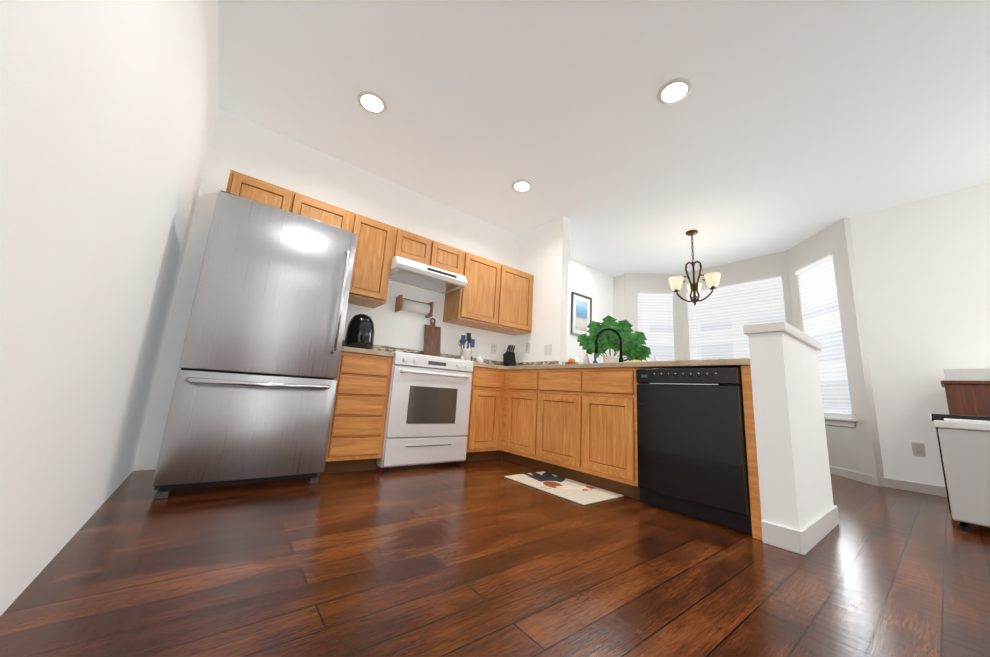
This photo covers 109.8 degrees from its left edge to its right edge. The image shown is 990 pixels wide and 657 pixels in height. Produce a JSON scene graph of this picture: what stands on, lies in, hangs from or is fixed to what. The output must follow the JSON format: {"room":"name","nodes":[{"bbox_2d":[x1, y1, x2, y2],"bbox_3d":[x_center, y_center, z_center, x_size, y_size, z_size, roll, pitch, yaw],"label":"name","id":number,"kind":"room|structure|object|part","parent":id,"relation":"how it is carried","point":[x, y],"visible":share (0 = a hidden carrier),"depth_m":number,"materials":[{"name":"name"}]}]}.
{"room":"kitchen","nodes":[
{"label":"kitchen","id":0,"kind":"room"},
{"bbox_2d":[0,0,27,73],"bbox_3d":[-2.057,-0.949,-0.453,3.380,2.740,0.100,11,-13,-37],"label":"wall","id":1,"kind":"structure","parent":0,"point":[11,12],"depth_m":0.55,"materials":[{"name":"paint"}]},
{"bbox_2d":[0,0,218,615],"bbox_3d":[-1.563,-0.552,1.531,0.100,2.740,2.470,11,-13,-37],"label":"wall","id":2,"kind":"structure","parent":0,"point":[108,112],"depth_m":1.00,"materials":[{"name":"paint"}]},
{"bbox_2d":[133,108,613,470],"bbox_3d":[-0.190,0.024,4.187,5.620,2.740,0.100,11,-13,-37],"label":"wall","id":3,"kind":"structure","parent":0,"point":[245,147],"depth_m":3.35,"materials":[{"name":"paint"}]},
{"bbox_2d":[226,170,305,214],"bbox_3d":[-1.827,-0.924,2.733,0.467,0.345,0.340,11,-13,-37],"label":"upper cabinet","id":4,"kind":"object","parent":3,"relation":"attached to","point":[239,184],"depth_m":2.61,"materials":[{"name":"brown wood"}]},
{"bbox_2d":[302,196,353,232],"bbox_3d":[-1.541,-0.866,2.952,0.512,0.345,0.340,11,-13,-37],"label":"upper cabinet","id":5,"kind":"object","parent":3,"relation":"attached to","point":[314,209],"depth_m":2.88,"materials":[{"name":"brown wood"}]},
{"bbox_2d":[348,213,397,307],"bbox_3d":[-1.199,-0.603,3.187,0.390,0.734,0.340,11,-13,-37],"label":"upper cabinet","id":6,"kind":"object","parent":3,"relation":"attached to","point":[376,240],"depth_m":3.08,"materials":[{"name":"brown wood"}]},
{"bbox_2d":[394,294,433,317],"bbox_3d":[-0.826,-0.222,3.566,0.360,0.160,0.130,11,-13,-37],"label":"paper towel holder","id":7,"kind":"object","parent":3,"relation":"attached to","point":[412,306],"visible":1,"depth_m":3.51,"materials":[{"name":"white paper"}]},
{"bbox_2d":[394,228,441,267],"bbox_3d":[-0.859,-0.753,3.476,0.442,0.294,0.340,11,-13,-37],"label":"upper cabinet","id":8,"kind":"object","parent":3,"relation":"attached to","point":[411,246],"depth_m":3.35,"materials":[{"name":"brown wood"}]},
{"bbox_2d":[389,256,467,293],"bbox_3d":[-0.710,-0.523,3.486,0.750,0.124,0.459,11,-13,-37],"label":"range hood","id":9,"kind":"object","parent":3,"relation":"attached to","point":[417,274],"visible":0.85,"depth_m":3.37,"materials":[{"name":"white metal"}]},
{"bbox_3d":[-0.696,-0.503,3.463,0.630,0.079,0.389,11,-13,-37],"label":"panel","id":10,"kind":"part","parent":9,"relation":"part of","materials":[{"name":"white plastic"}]},
{"bbox_2d":[438,244,465,276],"bbox_3d":[-0.609,-0.702,3.667,0.442,0.294,0.340,11,-13,-37],"label":"upper cabinet","id":11,"kind":"object","parent":3,"relation":"attached to","point":[451,259],"depth_m":3.59,"materials":[{"name":"brown wood"}]},
{"bbox_2d":[443,252,505,329],"bbox_3d":[-0.225,-0.405,3.931,0.572,0.734,0.340,11,-13,-37],"label":"upper cabinet","id":12,"kind":"object","parent":3,"relation":"attached to","point":[492,296],"depth_m":3.80,"materials":[{"name":"brown wood"}]},
{"bbox_2d":[491,344,496,353],"bbox_3d":[-0.011,0.246,4.228,0.075,0.118,0.007,11,-13,-37],"label":"electrical outlet","id":13,"kind":"object","parent":3,"relation":"attached to","point":[493,348],"visible":1,"depth_m":4.22,"materials":[{"name":"white plastic"}]},
{"bbox_2d":[487,266,533,335],"bbox_3d":[0.135,-0.332,4.205,0.593,0.734,0.340,11,-13,-37],"label":"upper cabinet","id":14,"kind":"object","parent":3,"relation":"attached to","point":[519,284],"depth_m":4.12,"materials":[{"name":"brown wood"}]},
{"bbox_2d":[570,291,591,335],"bbox_3d":[1.331,-0.199,5.341,0.480,0.660,0.020,11,-13,-37],"label":"framed picture","id":15,"kind":"object","parent":3,"relation":"attached to","point":[581,312],"visible":0.77,"depth_m":5.33,"materials":[{"name":"grey"}]},
{"bbox_2d":[575,299,587,331],"bbox_3d":[1.331,-0.199,5.342,0.280,0.460,0.002,11,-13,-37],"label":"art","id":16,"kind":"object","parent":15,"relation":"attached to","point":[581,305],"depth_m":5.34},
{"bbox_2d":[0,451,989,656],"bbox_3d":[0.891,0.907,0.883,10.400,0.060,7.200,11,-13,-37],"label":"floor","id":17,"kind":"structure","parent":0,"point":[485,558],"depth_m":1.24,"materials":[{"name":"brown wood"}]},
{"bbox_2d":[152,190,357,498],"bbox_3d":[-1.582,0.120,2.413,0.810,1.736,0.869,11,-13,-37],"label":"fridge","id":18,"kind":"object","parent":17,"relation":"on","point":[253,397],"visible":1,"depth_m":2.09,"materials":[{"name":"grey metal"}]},
{"bbox_3d":[-1.330,-0.131,2.150,0.736,0.978,0.094,11,-13,-37],"label":"handle","id":19,"kind":"part","parent":18,"relation":"part of","materials":[{"name":"silver metal"}]},
{"bbox_2d":[320,348,393,473],"bbox_3d":[-1.197,0.660,2.834,0.410,0.873,0.625,11,-13,-37],"label":"base cabinet","id":20,"kind":"object","parent":17,"relation":"on","point":[355,440],"depth_m":2.60,"materials":[{"name":"brown wood"}]},
{"bbox_2d":[342,344,393,355],"bbox_3d":[-1.166,0.212,2.914,0.412,0.037,0.633,11,-13,-37],"label":"countertop","id":21,"kind":"structure","parent":20,"relation":"on","point":[349,349],"depth_m":2.66,"materials":[{"name":"beige stone"}]},
{"bbox_2d":[345,314,374,349],"bbox_3d":[-1.161,0.039,3.018,0.236,0.338,0.278,11,-13,-37],"label":"air fryer","id":22,"kind":"object","parent":21,"relation":"on","point":[360,330],"visible":0.85,"depth_m":2.94,"materials":[{"name":"black plastic"}]},
{"bbox_2d":[376,351,472,470],"bbox_3d":[-0.703,0.716,3.156,0.758,0.944,0.704,11,-13,-37],"label":"stove","id":23,"kind":"object","parent":17,"relation":"on","point":[427,412],"visible":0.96,"depth_m":2.89,"materials":[{"name":"white metal"}]},
{"bbox_2d":[423,318,440,356],"bbox_3d":[-0.661,0.103,3.672,0.190,0.446,0.078,11,-13,-37],"label":"cutting board","id":24,"kind":"object","parent":23,"relation":"on","point":[432,337],"visible":0.98,"depth_m":3.66,"materials":[{"name":"brown wood"}]},
{"bbox_3d":[-0.503,0.629,2.917,0.658,0.704,0.064,11,-13,-37],"label":"trim","id":25,"kind":"part","parent":23,"relation":"part of","materials":[{"name":"white metal"}]},
{"bbox_2d":[460,364,503,461],"bbox_3d":[-0.289,0.845,3.527,0.364,0.873,0.625,11,-13,-37],"label":"base cabinet","id":26,"kind":"object","parent":17,"relation":"on","point":[487,384],"depth_m":3.31,"materials":[{"name":"brown wood"}]},
{"bbox_2d":[472,360,503,367],"bbox_3d":[0.001,0.448,3.806,1.032,0.037,0.633,11,-13,-37],"label":"countertop","id":27,"kind":"structure","parent":26,"relation":"on","point":[485,365],"depth_m":3.41,"materials":[{"name":"beige stone"}]},
{"bbox_2d":[458,333,483,362],"bbox_3d":[-0.252,0.229,3.771,0.390,0.349,0.230,11,-13,-37],"label":"utensil holder","id":28,"kind":"object","parent":27,"relation":"on","point":[465,353],"visible":0.73,"depth_m":3.74,"materials":[{"name":"white ceramic"}]},
{"bbox_2d":[503,345,515,365],"bbox_3d":[0.188,0.360,4.245,0.110,0.316,0.154,11,-13,-37],"label":"knife block","id":29,"kind":"object","parent":27,"relation":"on","point":[509,359],"visible":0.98,"depth_m":4.22,"materials":[{"name":"black"}]},
{"bbox_2d":[500,368,531,466],"bbox_3d":[0.481,0.868,3.398,0.634,0.873,0.560,11,-13,-37],"label":"base cabinet","id":30,"kind":"object","parent":17,"relation":"on","point":[514,422],"depth_m":3.28,"materials":[{"name":"brown wood"}]},
{"bbox_2d":[528,368,571,479],"bbox_3d":[0.760,0.821,3.045,0.634,0.873,0.625,11,-13,-37],"label":"base cabinet","id":31,"kind":"object","parent":17,"relation":"on","point":[549,389],"depth_m":2.93,"materials":[{"name":"brown wood"}]},
{"bbox_2d":[504,471,623,504],"bbox_3d":[0.479,1.155,2.556,0.435,0.008,0.770,11,-13,-37],"label":"rug","id":32,"kind":"object","parent":17,"relation":"on","point":[574,491],"visible":1,"depth_m":2.48,"materials":[{"name":"beige fabric"}]},
{"bbox_2d":[572,364,651,499],"bbox_3d":[1.028,0.775,2.707,0.634,0.873,0.523,11,-13,-37],"label":"base cabinet","id":33,"kind":"object","parent":17,"relation":"on","point":[576,422],"depth_m":2.51,"materials":[{"name":"brown wood"}]},
{"bbox_2d":[504,358,750,371],"bbox_3d":[1.053,0.351,2.926,0.817,0.037,2.058,11,-13,-37],"label":"countertop","id":34,"kind":"structure","parent":33,"relation":"on","point":[744,363],"depth_m":2.20,"materials":[{"name":"beige stone"}]},
{"bbox_2d":[562,358,579,363],"bbox_3d":[0.829,0.388,3.707,0.236,0.141,0.236,11,-13,-37],"label":"fruit basket","id":35,"kind":"object","parent":34,"relation":"on","point":[571,360],"visible":0.19,"depth_m":3.67,"materials":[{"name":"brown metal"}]},
{"bbox_2d":[583,353,589,362],"bbox_3d":[0.930,0.320,3.539,0.067,0.228,0.064,11,-13,-37],"label":"soap pump","id":36,"kind":"object","parent":34,"relation":"on","point":[586,359],"visible":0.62,"depth_m":3.52,"materials":[{"name":"white plastic"}]},
{"bbox_2d":[595,328,630,359],"bbox_3d":[1.072,0.180,3.164,0.257,0.372,0.222,11,-13,-37],"label":"faucet","id":37,"kind":"object","parent":34,"relation":"on","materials":[{"name":"black metal"}]},
{"bbox_2d":[577,315,651,362],"bbox_3d":[1.174,0.139,3.434,0.577,0.575,0.484,11,-13,-37],"label":"potted plant","id":38,"kind":"object","parent":34,"relation":"on","point":[633,347],"visible":0.81,"depth_m":3.38,"materials":[{"name":"green plant"}]},
{"bbox_2d":[636,367,751,533],"bbox_3d":[1.330,0.707,2.226,0.536,0.864,0.604,11,-13,-37],"label":"dishwasher","id":39,"kind":"object","parent":17,"relation":"on","point":[691,448],"visible":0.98,"depth_m":2.02,"materials":[{"name":"black metal"}]},
{"bbox_3d":[1.126,0.312,2.157,0.008,0.069,0.465,11,-13,-37],"label":"panel","id":40,"kind":"part","parent":39,"relation":"part of","materials":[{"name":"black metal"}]},
{"bbox_2d":[741,372,761,519],"bbox_3d":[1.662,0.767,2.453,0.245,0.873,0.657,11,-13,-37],"label":"base cabinet","id":41,"kind":"object","parent":17,"relation":"on","point":[755,505],"depth_m":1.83,"materials":[{"name":"brown wood"}]},
{"bbox_2d":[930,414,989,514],"bbox_3d":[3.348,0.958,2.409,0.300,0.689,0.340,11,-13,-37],"label":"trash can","id":42,"kind":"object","parent":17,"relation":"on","point":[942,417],"visible":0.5,"depth_m":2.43,"materials":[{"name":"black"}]},
{"bbox_2d":[933,418,989,531],"bbox_3d":[3.047,0.893,2.078,0.334,0.658,0.464,11,-13,-37],"label":"bin","id":43,"kind":"object","parent":17,"relation":"on","point":[965,446],"visible":1,"depth_m":2.09,"materials":[{"name":"white plastic"},{"name":"black plastic"}]},
{"bbox_3d":[3.065,0.600,2.132,0.334,0.060,0.464,11,-13,-37],"label":"lid","id":44,"kind":"part","parent":43,"relation":"part of","materials":[{"name":"white plastic"}]},
{"bbox_2d":[941,368,989,416],"bbox_3d":[3.923,0.839,2.563,0.520,1.049,0.695,11,-13,-37],"label":"box","id":45,"kind":"object","parent":17,"relation":"on","point":[967,391],"visible":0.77,"depth_m":2.66,"materials":[{"name":"brown wood"}]},
{"bbox_2d":[513,216,569,363],"bbox_3d":[0.527,0.068,4.184,0.115,2.740,0.780,11,-13,-37],"label":"wall","id":46,"kind":"structure","parent":0,"point":[543,254],"depth_m":4.12,"materials":[{"name":"paint"}]},
{"bbox_2d":[526,343,530,352],"bbox_3d":[0.399,0.236,4.201,0.007,0.118,0.075,11,-13,-37],"label":"electrical outlet","id":47,"kind":"object","parent":46,"relation":"attached to","point":[528,345],"visible":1,"depth_m":4.20,"materials":[{"name":"white plastic"}]},
{"bbox_2d":[544,344,551,354],"bbox_3d":[0.600,0.240,3.937,0.008,0.118,0.115,11,-13,-37],"label":"light switch","id":48,"kind":"object","parent":46,"relation":"attached to","point":[547,349],"visible":1,"depth_m":3.93,"materials":[{"name":"white plastic"}]},
{"bbox_2d":[218,0,989,276],"bbox_3d":[1.062,-1.851,1.393,10.400,0.080,7.200,11,-13,-37],"label":"ceiling","id":49,"kind":"structure","parent":0,"point":[784,125],"depth_m":2.53,"materials":[{"name":"paint"}]},
{"bbox_2d":[357,90,386,113],"bbox_3d":[-0.926,-1.700,2.621,0.216,0.012,0.216,11,-13,-37],"label":"recessed light","id":50,"kind":"object","parent":49,"relation":"in","point":[371,102],"visible":1,"depth_m":2.61,"materials":[{"name":"white"}]},
{"bbox_2d":[512,179,532,191],"bbox_3d":[0.276,-1.454,3.551,0.216,0.012,0.216,11,-13,-37],"label":"recessed light","id":51,"kind":"object","parent":49,"relation":"in","point":[521,185],"visible":1,"depth_m":3.54,"materials":[{"name":"white plastic"}]},
{"bbox_2d":[657,78,691,104],"bbox_3d":[1.222,-1.613,2.372,0.216,0.012,0.216,11,-13,-37],"label":"recessed light","id":52,"kind":"object","parent":49,"relation":"in","point":[674,91],"visible":1,"depth_m":2.36,"materials":[{"name":"white"}]},
{"bbox_2d":[669,230,720,304],"bbox_3d":[2.440,-0.730,4.190,0.533,0.940,0.510,11,-13,-37],"label":"chandelier","id":53,"kind":"object","parent":49,"relation":"hanging from","point":[712,280],"visible":1,"depth_m":4.13,"materials":[{"name":"brown metal"}]},
{"bbox_3d":[2.427,-0.524,4.152,0.533,0.140,0.510,11,-13,-37],"label":"lamp shade","id":54,"kind":"part","parent":53,"relation":"part of","materials":[{"name":"beige glass"}]},
{"bbox_2d":[613,274,624,361],"bbox_3d":[2.065,0.448,5.727,0.100,2.740,0.390,11,-13,-37],"label":"wall","id":55,"kind":"structure","parent":0,"point":[618,298],"depth_m":5.87,"materials":[{"name":"paint"}]},
{"bbox_2d":[624,273,683,361],"bbox_3d":[2.558,0.444,5.542,0.940,2.740,0.100,2,-11,7],"label":"wall","id":56,"kind":"structure","parent":0,"point":[635,284],"depth_m":5.69,"materials":[{"name":"paint"}]},
{"bbox_2d":[637,296,674,359],"bbox_3d":[2.568,0.313,5.576,0.560,1.790,0.060,2,-11,7],"label":"window","id":57,"kind":"structure","parent":56,"relation":"in","point":[672,310],"depth_m":5.66,"materials":[{"name":"white"}]},
{"bbox_2d":[637,293,673,361],"bbox_3d":[2.563,0.281,5.525,0.540,1.735,0.046,2,-11,7],"label":"window blind","id":58,"kind":"object","parent":57,"relation":"attached to","point":[655,318],"visible":0.42,"depth_m":5.60,"materials":[{"name":"grey plastic"}]},
{"bbox_2d":[681,250,793,359],"bbox_3d":[3.418,0.386,4.940,0.100,2.740,1.480,11,-13,-37],"label":"wall","id":59,"kind":"structure","parent":0,"point":[759,268],"depth_m":4.96,"materials":[{"name":"paint"}]},
{"bbox_2d":[687,279,785,352],"bbox_3d":[3.434,0.255,4.971,0.060,1.790,1.220,11,-13,-37],"label":"window","id":60,"kind":"structure","parent":59,"relation":"in","point":[784,306],"depth_m":4.63,"materials":[{"name":"white"}]},
{"bbox_2d":[686,276,785,359],"bbox_3d":[3.391,0.224,4.941,0.046,1.735,1.200,11,-13,-37],"label":"window blind","id":61,"kind":"object","parent":60,"relation":"attached to","point":[719,318],"visible":0.48,"depth_m":5.02,"materials":[{"name":"grey plastic"}]},
{"bbox_2d":[748,332,833,530],"bbox_3d":[1.719,0.601,2.000,0.800,1.045,0.145,11,-13,-37],"label":"wall","id":62,"kind":"structure","parent":0,"point":[795,485],"depth_m":1.80,"materials":[{"name":"paint"}]},
{"bbox_2d":[743,321,821,350],"bbox_3d":[1.753,0.062,2.100,0.840,0.055,0.185,11,-13,-37],"label":"trim","id":63,"kind":"structure","parent":62,"relation":"on","point":[788,329],"depth_m":1.88,"materials":[{"name":"white"}]},
{"bbox_2d":[761,505,838,554],"bbox_3d":[1.691,1.065,1.914,0.828,0.100,0.173,11,-13,-37],"label":"baseboard","id":64,"kind":"structure","parent":62,"relation":"attached to","point":[805,540],"depth_m":1.69,"materials":[{"name":"white wood"}]},
{"bbox_2d":[787,217,883,486],"bbox_3d":[3.799,0.231,3.974,0.100,2.740,0.940,2,-11,7],"label":"wall","id":65,"kind":"structure","parent":0,"point":[857,449],"depth_m":3.65,"materials":[{"name":"paint"}]},
{"bbox_2d":[795,255,851,412],"bbox_3d":[3.762,0.075,4.008,0.046,1.735,0.540,2,-11,7],"label":"window blind","id":66,"kind":"object","parent":65,"relation":"attached to","point":[821,320],"visible":0.69,"depth_m":3.94,"materials":[{"name":"grey plastic"}]},
{"bbox_2d":[824,412,851,417],"bbox_3d":[3.817,0.099,3.997,0.060,1.790,0.560,2,-11,7],"label":"window","id":67,"kind":"structure","parent":65,"relation":"in","point":[835,414],"depth_m":3.77,"materials":[{"name":"white"}]},
{"bbox_2d":[824,416,856,427],"bbox_3d":[3.691,1.019,3.835,0.080,0.090,0.660,2,-11,7],"label":"window sill","id":68,"kind":"structure","parent":65,"relation":"attached to","point":[844,422],"depth_m":3.68,"materials":[{"name":"white"}]},
{"bbox_2d":[829,465,871,484],"bbox_3d":[3.662,1.532,3.740,0.014,0.085,0.828,2,-11,7],"label":"baseboard","id":69,"kind":"structure","parent":65,"relation":"attached to","point":[856,476],"depth_m":3.54,"materials":[{"name":"white wood"}]},
{"bbox_2d":[850,182,989,486],"bbox_3d":[4.878,-0.035,2.171,0.100,2.740,3.690,11,-13,-37],"label":"wall","id":70,"kind":"structure","parent":0,"point":[923,269],"depth_m":3.24,"materials":[{"name":"paint"}]},
{"bbox_2d":[871,475,946,496],"bbox_3d":[4.744,1.261,1.908,0.014,0.085,3.660,11,-13,-37],"label":"baseboard","id":71,"kind":"structure","parent":70,"relation":"attached to","point":[930,489],"depth_m":3.12,"materials":[{"name":"white wood"}]},
{"bbox_2d":[911,442,925,456],"bbox_3d":[3.834,1.094,3.147,0.007,0.118,0.075,11,-13,-37],"label":"electrical outlet","id":72,"kind":"object","parent":70,"relation":"attached to","point":[918,449],"visible":1,"depth_m":3.15,"materials":[{"name":"white plastic"}]}
]}

